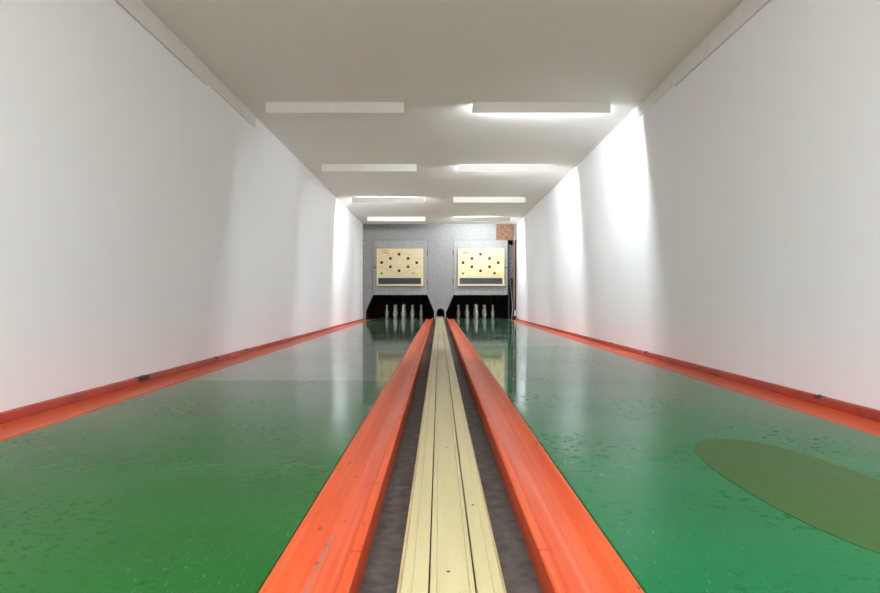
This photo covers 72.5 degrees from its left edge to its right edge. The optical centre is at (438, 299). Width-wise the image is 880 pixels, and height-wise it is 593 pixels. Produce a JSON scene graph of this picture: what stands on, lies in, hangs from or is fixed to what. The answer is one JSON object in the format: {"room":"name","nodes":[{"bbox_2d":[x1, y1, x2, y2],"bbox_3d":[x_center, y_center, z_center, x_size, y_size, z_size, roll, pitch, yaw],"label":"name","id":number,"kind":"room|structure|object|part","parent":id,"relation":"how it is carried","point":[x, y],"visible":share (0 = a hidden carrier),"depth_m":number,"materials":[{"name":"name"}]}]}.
{"room":"sports facility","nodes":[
{"label":"sports facility","id":0,"kind":"room"},
{"bbox_2d":[0,0,362,411],"bbox_3d":[-2.340,-0.792,8.000,0.200,2.885,24.800,0,0,0],"label":"wall","id":1,"kind":"structure","parent":0,"point":[147,226],"depth_m":4.38,"materials":[{"name":"white paint"}]},
{"bbox_2d":[114,0,207,84],"bbox_3d":[-2.230,-2.150,0.790,0.020,0.170,9.980,0,0,0],"label":"trim","id":2,"kind":"structure","parent":1,"relation":"attached to","point":[137,9],"depth_m":4.87,"materials":[{"name":"paint"}]},
{"bbox_2d":[208,69,255,127],"bbox_3d":[-2.234,-2.163,6.545,0.012,0.145,1.510,0,0,0],"label":"trim","id":3,"kind":"structure","parent":1,"relation":"attached to","point":[214,82],"depth_m":6.41,"materials":[{"name":"paint"}]},
{"bbox_2d":[363,224,516,321],"bbox_3d":[0.025,-0.792,17.675,4.530,2.885,0.050,0,0,0],"label":"wall","id":4,"kind":"structure","parent":0,"point":[440,237],"depth_m":17.65,"materials":[{"name":"grey paint"}]},
{"bbox_2d":[364,240,371,317],"bbox_3d":[-2.083,-0.610,17.642,0.237,2.300,0.014,0,0,0],"label":"plate","id":5,"kind":"object","parent":4,"relation":"attached to","point":[368,243],"visible":1,"depth_m":17.63,"materials":[{"name":"grey metal"}]},
{"bbox_2d":[373,240,427,294],"bbox_3d":[-1.137,-0.957,17.630,1.625,1.620,0.039,0,0,0],"label":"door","id":6,"kind":"structure","parent":4,"relation":"in","point":[377,244],"depth_m":17.63,"materials":[{"name":"grey laminate"}]},
{"bbox_2d":[377,249,422,285],"bbox_3d":[-1.145,-0.955,17.558,1.362,1.097,0.139,0,0,0],"label":"board","id":7,"kind":"object","parent":6,"relation":"attached to","point":[395,267],"visible":1,"depth_m":17.53,"materials":[{"name":"beige plastic"}]},
{"bbox_3d":[-1.145,-0.550,17.531,1.338,0.260,0.022,0,0,0],"label":"display frame","id":8,"kind":"part","parent":7,"relation":"part of","materials":[{"name":"beige plastic"}]},
{"bbox_3d":[-1.139,-0.957,17.643,1.619,1.620,0.011,0,0,0],"label":"frame","id":9,"kind":"part","parent":6,"relation":"part of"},
{"bbox_2d":[453,240,507,294],"bbox_3d":[1.218,-0.957,17.630,1.616,1.620,0.039,0,0,0],"label":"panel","id":10,"kind":"structure","parent":4,"relation":"in","point":[457,244],"depth_m":17.63,"materials":[{"name":"grey laminate"}]},
{"bbox_2d":[458,249,503,285],"bbox_3d":[1.234,-0.955,17.558,1.362,1.097,0.139,0,0,0],"label":"board","id":11,"kind":"object","parent":10,"relation":"attached to","point":[476,267],"visible":1,"depth_m":17.53,"materials":[{"name":"beige plastic"}]},
{"bbox_3d":[1.234,-0.550,17.531,1.338,0.260,0.022,0,0,0],"label":"display frame","id":12,"kind":"part","parent":11,"relation":"part of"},
{"bbox_2d":[496,224,513,239],"bbox_3d":[1.934,-2.003,17.636,0.516,0.462,0.027,0,0,0],"label":"sheet","id":13,"kind":"object","parent":4,"relation":"attached to","point":[503,231],"visible":1,"depth_m":17.62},
{"bbox_2d":[513,240,514,307],"bbox_3d":[2.212,-0.759,17.694,0.064,1.999,0.063,0,0,0],"label":"wooden post","id":14,"kind":"object","parent":4,"relation":"attached to","point":[513,240],"visible":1,"depth_m":17.66,"materials":[{"name":"brown wood"}]},
{"bbox_2d":[366,240,515,319],"bbox_3d":[0.025,-0.792,19.000,4.530,2.885,2.600,0,0,0],"label":"wall","id":15,"kind":"structure","parent":0,"point":[440,312],"depth_m":19.05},
{"bbox_2d":[372,295,433,317],"bbox_3d":[-1.150,-0.200,19.552,2.060,1.600,0.084,0,0,0],"label":"curtain","id":16,"kind":"object","parent":15,"relation":"attached to","point":[379,302],"visible":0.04,"depth_m":19.55,"materials":[{"name":"fabric"}]},
{"bbox_2d":[446,295,506,317],"bbox_3d":[1.205,-0.200,19.552,1.990,1.600,0.084,0,0,0],"label":"curtain","id":17,"kind":"object","parent":15,"relation":"attached to","point":[499,302],"visible":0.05,"depth_m":19.55,"materials":[{"name":"fabric"}]},
{"bbox_2d":[141,0,743,223],"bbox_3d":[0.025,-2.310,8.000,4.930,0.150,24.800,0,0,0],"label":"ceiling","id":18,"kind":"structure","parent":0,"point":[437,58],"depth_m":5.97,"materials":[{"name":"paint"}]},
{"bbox_2d":[266,102,403,112],"bbox_3d":[-1.175,-2.174,6.792,1.560,0.121,0.052,0,0,0],"label":"lamp","id":19,"kind":"object","parent":18,"relation":"attached to","point":[271,107],"visible":1,"depth_m":6.77,"materials":[{"name":"paint"}]},
{"bbox_2d":[322,164,416,170],"bbox_3d":[-1.145,-2.174,9.882,1.560,0.121,0.052,0,0,0],"label":"lamp","id":20,"kind":"object","parent":18,"relation":"attached to","point":[325,167],"visible":1,"depth_m":9.86,"materials":[{"name":"paint"}]},
{"bbox_2d":[352,197,423,202],"bbox_3d":[-1.105,-2.174,13.022,1.560,0.121,0.052,0,0,0],"label":"lamp","id":21,"kind":"object","parent":18,"relation":"attached to","point":[354,199],"visible":1,"depth_m":13.00,"materials":[{"name":"paint"}]},
{"bbox_2d":[367,217,424,220],"bbox_3d":[-1.145,-2.174,16.122,1.560,0.121,0.052,0,0,0],"label":"lamp","id":22,"kind":"object","parent":18,"relation":"attached to","point":[368,218],"visible":1,"depth_m":16.10,"materials":[{"name":"paint"}]},
{"bbox_2d":[452,217,509,220],"bbox_3d":[1.125,-2.174,16.122,1.560,0.121,0.052,0,0,0],"label":"lamp","id":23,"kind":"object","parent":18,"relation":"attached to","point":[453,218],"visible":1,"depth_m":16.10,"materials":[{"name":"paint"}]},
{"bbox_2d":[454,197,525,202],"bbox_3d":[1.095,-2.174,13.022,1.560,0.121,0.052,0,0,0],"label":"lamp","id":24,"kind":"object","parent":18,"relation":"attached to","point":[456,199],"visible":1,"depth_m":13.00,"materials":[{"name":"paint"}]},
{"bbox_2d":[458,164,552,170],"bbox_3d":[1.095,-2.174,9.882,1.560,0.121,0.052,0,0,0],"label":"lamp","id":25,"kind":"object","parent":18,"relation":"attached to","point":[461,167],"visible":1,"depth_m":9.86,"materials":[{"name":"paint"}]},
{"bbox_2d":[472,102,610,112],"bbox_3d":[1.155,-2.174,6.792,1.560,0.121,0.052,0,0,0],"label":"lamp","id":26,"kind":"object","parent":18,"relation":"attached to","point":[477,107],"visible":1,"depth_m":6.77,"materials":[{"name":"paint"}]},
{"bbox_2d":[359,319,541,592],"bbox_3d":[0.025,0.725,7.900,4.930,0.150,24.600,0,0,0],"label":"floor","id":27,"kind":"structure","parent":0,"point":[382,570],"depth_m":1.88,"materials":[{"name":"fabric"}]},
{"bbox_2d":[0,318,375,440],"bbox_3d":[-2.051,0.597,8.225,0.376,0.107,18.850,0,0,0],"label":"lane border","id":28,"kind":"object","parent":27,"relation":"on","point":[24,419],"visible":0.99,"depth_m":4.00,"materials":[{"name":"orange paint"}]},
{"bbox_2d":[0,317,426,592],"bbox_3d":[-1.117,0.598,9.100,1.486,0.105,20.600,0,0,0],"label":"lane","id":29,"kind":"object","parent":27,"relation":"on","point":[201,484],"visible":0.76,"depth_m":2.09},
{"bbox_2d":[385,305,388,317],"bbox_3d":[-1.592,0.344,18.320,0.110,0.402,0.110,0,0,0],"label":"skittle","id":30,"kind":"object","parent":29,"relation":"on","point":[386,311],"visible":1,"depth_m":18.29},
{"bbox_2d":[393,305,396,317],"bbox_3d":[-1.330,0.344,18.070,0.110,0.402,0.110,0,0,0],"label":"skittle","id":31,"kind":"object","parent":29,"relation":"on","point":[394,311],"visible":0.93,"depth_m":18.04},
{"bbox_2d":[401,305,404,317],"bbox_3d":[-1.068,0.344,17.820,0.110,0.402,0.110,0,0,0],"label":"skittle","id":32,"kind":"object","parent":29,"relation":"on","point":[402,312],"visible":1,"depth_m":17.79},
{"bbox_2d":[410,305,413,317],"bbox_3d":[-0.806,0.344,18.070,0.110,0.402,0.110,0,0,0],"label":"skittle","id":33,"kind":"object","parent":29,"relation":"on","point":[412,311],"visible":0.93,"depth_m":18.04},
{"bbox_2d":[419,305,422,317],"bbox_3d":[-0.544,0.344,18.320,0.110,0.402,0.110,0,0,0],"label":"skittle","id":34,"kind":"object","parent":29,"relation":"on","point":[421,311],"visible":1,"depth_m":18.29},
{"bbox_2d":[258,318,432,592],"bbox_3d":[-0.274,0.583,8.225,0.195,0.135,18.850,0,0,0],"label":"divider","id":35,"kind":"object","parent":27,"relation":"on","point":[329,551],"visible":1,"depth_m":1.75,"materials":[{"name":"orange paint"}]},
{"bbox_2d":[397,315,506,592],"bbox_3d":[0.023,0.569,8.900,0.199,0.161,20.200,0,0,0],"label":"ball return track","id":36,"kind":"object","parent":27,"relation":"on","point":[449,546],"visible":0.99,"depth_m":1.51,"materials":[{"name":"beige paint"}]},
{"bbox_3d":[-0.045,0.569,8.900,0.050,0.161,20.200,0,0,0],"label":"rail","id":37,"kind":"part","parent":36,"relation":"part of","materials":[{"name":"beige paint"}]},
{"bbox_3d":[0.093,0.569,8.900,0.050,0.161,20.200,0,0,0],"label":"rail","id":38,"kind":"part","parent":36,"relation":"part of","materials":[{"name":"beige paint"}]},
{"bbox_2d":[508,243,513,319],"bbox_3d":[2.155,-0.525,17.935,0.170,2.350,0.070,0,0,0],"label":"frame","id":39,"kind":"object","parent":27,"relation":"on","point":[510,247],"visible":0.86,"depth_m":17.93,"materials":[{"name":"black metal"}]},
{"bbox_3d":[2.155,-1.150,17.944,0.108,1.000,0.036,0,0,0],"label":"plate","id":40,"kind":"part","parent":39,"relation":"part of","materials":[{"name":"metal"}]},
{"bbox_2d":[447,318,643,592],"bbox_3d":[0.325,0.583,8.225,0.195,0.135,18.850,0,0,0],"label":"divider","id":41,"kind":"object","parent":27,"relation":"on","point":[568,552],"visible":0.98,"depth_m":1.76,"materials":[{"name":"orange paint"}]},
{"bbox_2d":[452,317,879,592],"bbox_3d":[1.176,0.598,9.100,1.502,0.105,20.600,0,0,0],"label":"lane","id":42,"kind":"object","parent":27,"relation":"on","point":[696,486],"visible":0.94,"depth_m":2.09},
{"bbox_2d":[457,305,459,317],"bbox_3d":[0.594,0.344,18.320,0.110,0.402,0.110,0,0,0],"label":"skittle","id":43,"kind":"object","parent":42,"relation":"on","point":[458,310],"visible":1,"depth_m":18.29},
{"bbox_2d":[466,305,468,317],"bbox_3d":[0.856,0.344,18.070,0.110,0.402,0.110,0,0,0],"label":"skittle","id":44,"kind":"object","parent":42,"relation":"on","point":[467,310],"visible":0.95,"depth_m":18.04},
{"bbox_2d":[475,305,477,317],"bbox_3d":[1.118,0.344,17.820,0.110,0.402,0.110,0,0,0],"label":"skittle","id":45,"kind":"object","parent":42,"relation":"on","point":[476,310],"visible":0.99,"depth_m":17.79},
{"bbox_2d":[483,305,486,317],"bbox_3d":[1.380,0.344,18.070,0.110,0.402,0.110,0,0,0],"label":"skittle","id":46,"kind":"object","parent":42,"relation":"on","point":[484,311],"visible":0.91,"depth_m":18.04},
{"bbox_2d":[491,305,494,317],"bbox_3d":[1.642,0.344,18.320,0.110,0.402,0.110,0,0,0],"label":"skittle","id":47,"kind":"object","parent":42,"relation":"on","point":[492,311],"visible":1,"depth_m":18.29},
{"bbox_2d":[507,319,879,436],"bbox_3d":[2.110,0.597,8.225,0.360,0.107,18.850,0,0,0],"label":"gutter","id":48,"kind":"object","parent":27,"relation":"on","point":[858,417],"visible":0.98,"depth_m":4.10,"materials":[{"name":"orange paint"}]},
{"bbox_2d":[516,0,879,409],"bbox_3d":[2.390,-0.792,8.000,0.200,2.885,24.800,0,0,0],"label":"wall","id":49,"kind":"structure","parent":0,"point":[733,226],"depth_m":4.50,"materials":[{"name":"white paint"}]},
{"bbox_2d":[629,70,673,125],"bbox_3d":[2.284,-2.163,6.505,0.012,0.145,1.390,0,0,0],"label":"trim","id":50,"kind":"structure","parent":49,"relation":"attached to","point":[667,83],"depth_m":6.40,"materials":[{"name":"paint"}]},
{"bbox_2d":[674,0,770,85],"bbox_3d":[2.280,-2.150,0.800,0.020,0.170,10.000,0,0,0],"label":"trim","id":51,"kind":"structure","parent":49,"relation":"attached to","point":[746,9],"depth_m":4.87,"materials":[{"name":"paint"}]}
]}

